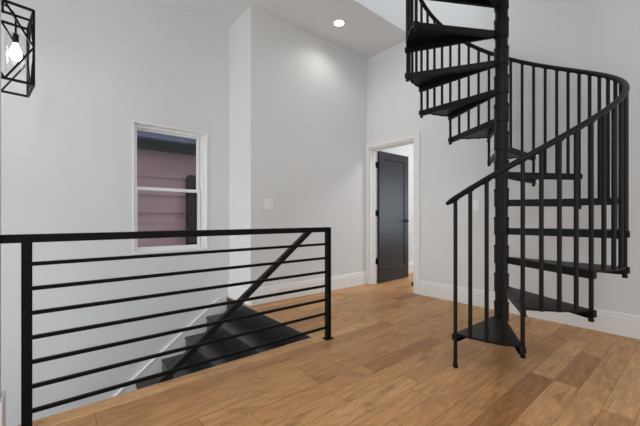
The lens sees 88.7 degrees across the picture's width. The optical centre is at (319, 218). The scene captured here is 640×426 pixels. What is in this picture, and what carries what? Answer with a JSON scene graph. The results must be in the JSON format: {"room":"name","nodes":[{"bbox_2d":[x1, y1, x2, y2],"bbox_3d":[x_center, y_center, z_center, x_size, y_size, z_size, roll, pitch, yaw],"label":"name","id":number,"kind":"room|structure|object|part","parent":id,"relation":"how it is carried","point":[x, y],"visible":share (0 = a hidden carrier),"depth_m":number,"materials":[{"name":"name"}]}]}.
{"room":"stair landing","nodes":[
{"label":"stair landing","id":0,"kind":"room"},
{"bbox_2d":[0,0,0,395],"bbox_3d":[-2.365,-0.710,0.675,2.445,3.400,0.125,0,0,-40],"label":"wall","id":1,"kind":"structure","parent":0,"point":[0,0],"depth_m":1.49,"materials":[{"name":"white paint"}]},
{"bbox_2d":[0,390,5,425],"bbox_3d":[-2.359,0.895,0.679,2.460,0.190,0.155,0,0,-40],"label":"baseboard","id":2,"kind":"structure","parent":1,"relation":"attached to","point":[3,393],"depth_m":1.44,"materials":[{"name":"white paint"}]},
{"bbox_2d":[1,0,228,425],"bbox_3d":[-3.602,0.620,2.179,6.285,6.060,0.160,0,0,-40],"label":"wall","id":3,"kind":"structure","parent":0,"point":[102,66],"depth_m":3.24,"materials":[{"name":"white paint"}]},
{"bbox_2d":[113,297,226,396],"bbox_3d":[-2.561,2.583,2.932,3.647,3.196,0.026,0,0,-40],"label":"skirt board","id":4,"kind":"object","parent":3,"relation":"attached to","point":[154,366],"visible":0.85,"depth_m":3.72,"materials":[{"name":"white paint"}]},
{"bbox_2d":[133,120,207,253],"bbox_3d":[-1.710,-0.325,3.753,0.796,1.406,0.162,0,0,-40],"label":"window","id":5,"kind":"structure","parent":3,"relation":"attached to","point":[201,138],"depth_m":3.85,"materials":[{"name":"white paint"}]},
{"bbox_3d":[-1.755,-0.653,3.781,0.714,0.690,0.030,0,0,-40],"label":"sash","id":6,"kind":"part","parent":5,"relation":"part of","materials":[{"name":"white plastic"}]},
{"bbox_3d":[-1.734,0.004,3.756,0.714,0.692,0.030,0,0,-40],"label":"sash","id":7,"kind":"part","parent":5,"relation":"part of","materials":[{"name":"white plastic"}]},
{"bbox_2d":[161,0,405,58],"bbox_3d":[-0.049,-2.530,0.941,6.335,0.240,6.305,0,0,-40],"label":"ceiling","id":8,"kind":"structure","parent":0,"point":[371,27],"depth_m":3.95,"materials":[{"name":"white paint"}]},
{"bbox_2d":[1,0,34,97],"bbox_3d":[-2.192,-1.662,2.264,0.341,1.496,0.307,0,0,43],"label":"pendant lantern","id":9,"kind":"object","parent":8,"relation":"hanging from","point":[16,54],"visible":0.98,"depth_m":2.29,"materials":[{"name":"black metal"}]},
{"bbox_3d":[-2.168,-1.388,2.289,0.012,0.196,0.073,0,0,43],"label":"arm","id":10,"kind":"part","parent":9,"relation":"part of","materials":[{"name":"black metal"}]},
{"bbox_2d":[12,33,18,43],"bbox_3d":[-2.148,-1.267,2.312,0.034,0.064,0.034,0,0,-40],"label":"socket","id":11,"kind":"object","parent":9,"relation":"attached to","point":[15,37],"depth_m":2.30,"materials":[{"name":"black metal"}]},
{"bbox_3d":[-2.148,-1.172,2.312,0.068,0.124,0.068,0,0,-40],"label":"bulb","id":12,"kind":"part","parent":9,"relation":"part of","materials":[{"name":"white glass"}]},
{"bbox_2d":[333,19,345,26],"bbox_3d":[0.235,-2.407,4.043,0.160,0.006,0.160,0,0,-40],"label":"recessed light","id":13,"kind":"object","parent":8,"relation":"in","point":[338,22],"visible":1,"depth_m":4.04,"materials":[{"name":"white paint"}]},
{"bbox_2d":[229,6,366,287],"bbox_3d":[-0.269,-0.710,4.612,1.950,3.400,0.720,0,0,-40],"label":"wall","id":14,"kind":"structure","parent":0,"point":[298,98],"depth_m":4.11,"materials":[{"name":"white paint"}]},
{"bbox_2d":[228,282,250,305],"bbox_3d":[-0.970,0.895,3.919,0.016,0.190,0.560,0,0,-40],"label":"baseboard","id":15,"kind":"structure","parent":14,"relation":"attached to","point":[234,292],"depth_m":3.95,"materials":[{"name":"white paint"}]},
{"bbox_2d":[265,199,272,208],"bbox_3d":[-0.600,-0.164,3.856,0.116,0.116,0.012,0,0,-40],"label":"light switch","id":16,"kind":"object","parent":14,"relation":"attached to","point":[268,202],"visible":1,"depth_m":3.85,"materials":[{"name":"white plastic"}]},
{"bbox_2d":[251,271,366,305],"bbox_3d":[-0.032,0.895,4.331,1.949,0.190,0.016,0,0,-40],"label":"baseboard","id":17,"kind":"structure","parent":14,"relation":"attached to","point":[359,278],"depth_m":4.21,"materials":[{"name":"white paint"}]},
{"bbox_2d":[17,273,639,425],"bbox_3d":[1.386,1.110,2.237,10.200,0.240,6.445,0,0,-40],"label":"floor","id":18,"kind":"structure","parent":0,"point":[388,361],"depth_m":1.99,"materials":[{"name":"brown wood"}]},
{"bbox_2d":[0,227,333,425],"bbox_3d":[-0.662,0.532,2.084,1.975,0.916,0.064,0,0,-40],"label":"guard railing","id":19,"kind":"object","parent":18,"relation":"on","point":[26,240],"visible":1,"depth_m":1.79,"materials":[{"name":"black metal"}]},
{"bbox_3d":[-1.349,0.548,1.507,0.038,0.872,0.038,0,0,-40],"label":"post","id":20,"kind":"part","parent":19,"relation":"part of","materials":[{"name":"black metal"}]},
{"bbox_3d":[-0.669,0.093,2.078,1.956,0.038,0.038,0,0,-40],"label":"rail","id":21,"kind":"part","parent":19,"relation":"part of","materials":[{"name":"black metal"}]},
{"bbox_3d":[0.065,0.548,2.695,0.038,0.872,0.038,0,0,-40],"label":"post","id":22,"kind":"part","parent":19,"relation":"part of","materials":[{"name":"black metal"}]},
{"bbox_2d":[405,0,629,367],"bbox_3d":[1.563,-1.330,2.649,1.666,4.640,1.643,0,0,-40],"label":"spiral staircase","id":23,"kind":"structure","parent":18,"relation":"on","point":[420,36],"depth_m":2.49,"materials":[{"name":"black metal"}]},
{"bbox_3d":[1.468,-1.784,2.649,1.510,3.395,1.510,0,0,-40],"label":"handrail","id":24,"kind":"part","parent":23,"relation":"part of","materials":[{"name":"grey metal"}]},
{"bbox_2d":[377,144,412,266],"bbox_3d":[2.099,-0.510,6.423,3.725,3.000,0.140,0,0,-40],"label":"wall","id":25,"kind":"structure","parent":0,"point":[405,150],"depth_m":5.93,"materials":[{"name":"white paint"}]},
{"bbox_2d":[377,262,412,278],"bbox_3d":[2.143,0.895,6.359,3.460,0.190,0.016,0,0,-40],"label":"baseboard","id":26,"kind":"structure","parent":25,"relation":"attached to","point":[410,264],"depth_m":5.92,"materials":[{"name":"white paint"}]},
{"bbox_2d":[387,0,405,12],"bbox_3d":[0.466,-3.780,3.773,1.905,2.260,0.120,0,0,-40],"label":"wall","id":27,"kind":"structure","parent":0,"point":[401,4],"depth_m":4.16,"materials":[{"name":"white paint"}]},
{"bbox_2d":[367,0,639,315],"bbox_3d":[2.379,-1.960,3.084,0.140,5.900,6.465,0,0,-40],"label":"wall","id":28,"kind":"structure","parent":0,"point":[603,36],"depth_m":3.31,"materials":[{"name":"white paint"}]},
{"bbox_2d":[376,151,408,282],"bbox_3d":[1.157,-0.022,5.208,0.790,2.000,0.145,0,0,-40],"label":"door","id":29,"kind":"structure","parent":28,"relation":"in","point":[392,212],"depth_m":5.19,"materials":[{"name":"black paint"}]},
{"bbox_3d":[1.178,-0.072,5.218,0.535,1.680,0.022,0,0,-40],"label":"panel","id":30,"kind":"part","parent":29,"relation":"part of","materials":[{"name":"black paint"}]},
{"bbox_2d":[366,131,419,294],"bbox_3d":[1.053,-0.069,4.649,0.170,2.118,0.922,0,0,-40],"label":"door frame","id":31,"kind":"structure","parent":28,"relation":"attached to","point":[413,138],"depth_m":4.83,"materials":[{"name":"white paint"}]},
{"bbox_2d":[473,200,479,209],"bbox_3d":[1.763,-0.150,3.700,0.012,0.120,0.074,0,0,-40],"label":"light switch","id":32,"kind":"object","parent":28,"relation":"attached to","point":[476,203],"visible":1,"depth_m":3.69,"materials":[{"name":"white plastic"}]},
{"bbox_2d":[420,280,639,338],"bbox_3d":[2.848,0.895,2.404,0.016,0.190,4.820,0,0,-40],"label":"baseboard","id":33,"kind":"structure","parent":28,"relation":"attached to","point":[617,323],"depth_m":3.08,"materials":[{"name":"white paint"}]},
{"bbox_3d":[-2.907,2.440,1.419,6.372,2.420,1.897,0,0,-40],"label":"wall","id":34,"kind":"structure","parent":0,"visible":0},
{"bbox_2d":[136,297,310,388],"bbox_3d":[-1.865,2.221,2.360,3.323,2.460,1.753,0,0,-40],"label":"staircase","id":35,"kind":"structure","parent":34,"relation":"attached to","point":[209,351],"depth_m":3.36,"materials":[{"name":"black paint"}]},
{"bbox_2d":[153,233,310,384],"bbox_3d":[-1.281,1.337,1.673,3.213,2.518,0.126,0,0,-40],"label":"stair handrail","id":36,"kind":"object","parent":34,"relation":"attached to","point":[211,330],"visible":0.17,"depth_m":2.27,"materials":[{"name":"black metal"}]},
{"label":"outside","id":37,"kind":"structure","parent":0,"visible":0},
{"bbox_2d":[137,130,195,246],"bbox_3d":[-3.287,0.315,5.858,7.900,7.350,3.500,0,0,-40],"label":"neighbor house","id":38,"kind":"structure","parent":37,"point":[163,161],"depth_m":4.74,"materials":[{"name":"pink wood"}]},
{"bbox_2d":[186,175,196,244],"bbox_3d":[-1.887,1.670,5.036,0.326,4.640,0.070,0,0,-40],"label":"wooden post","id":39,"kind":"object","parent":38,"relation":"attached to","point":[191,198],"visible":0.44,"depth_m":4.95,"materials":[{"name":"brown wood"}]}
]}

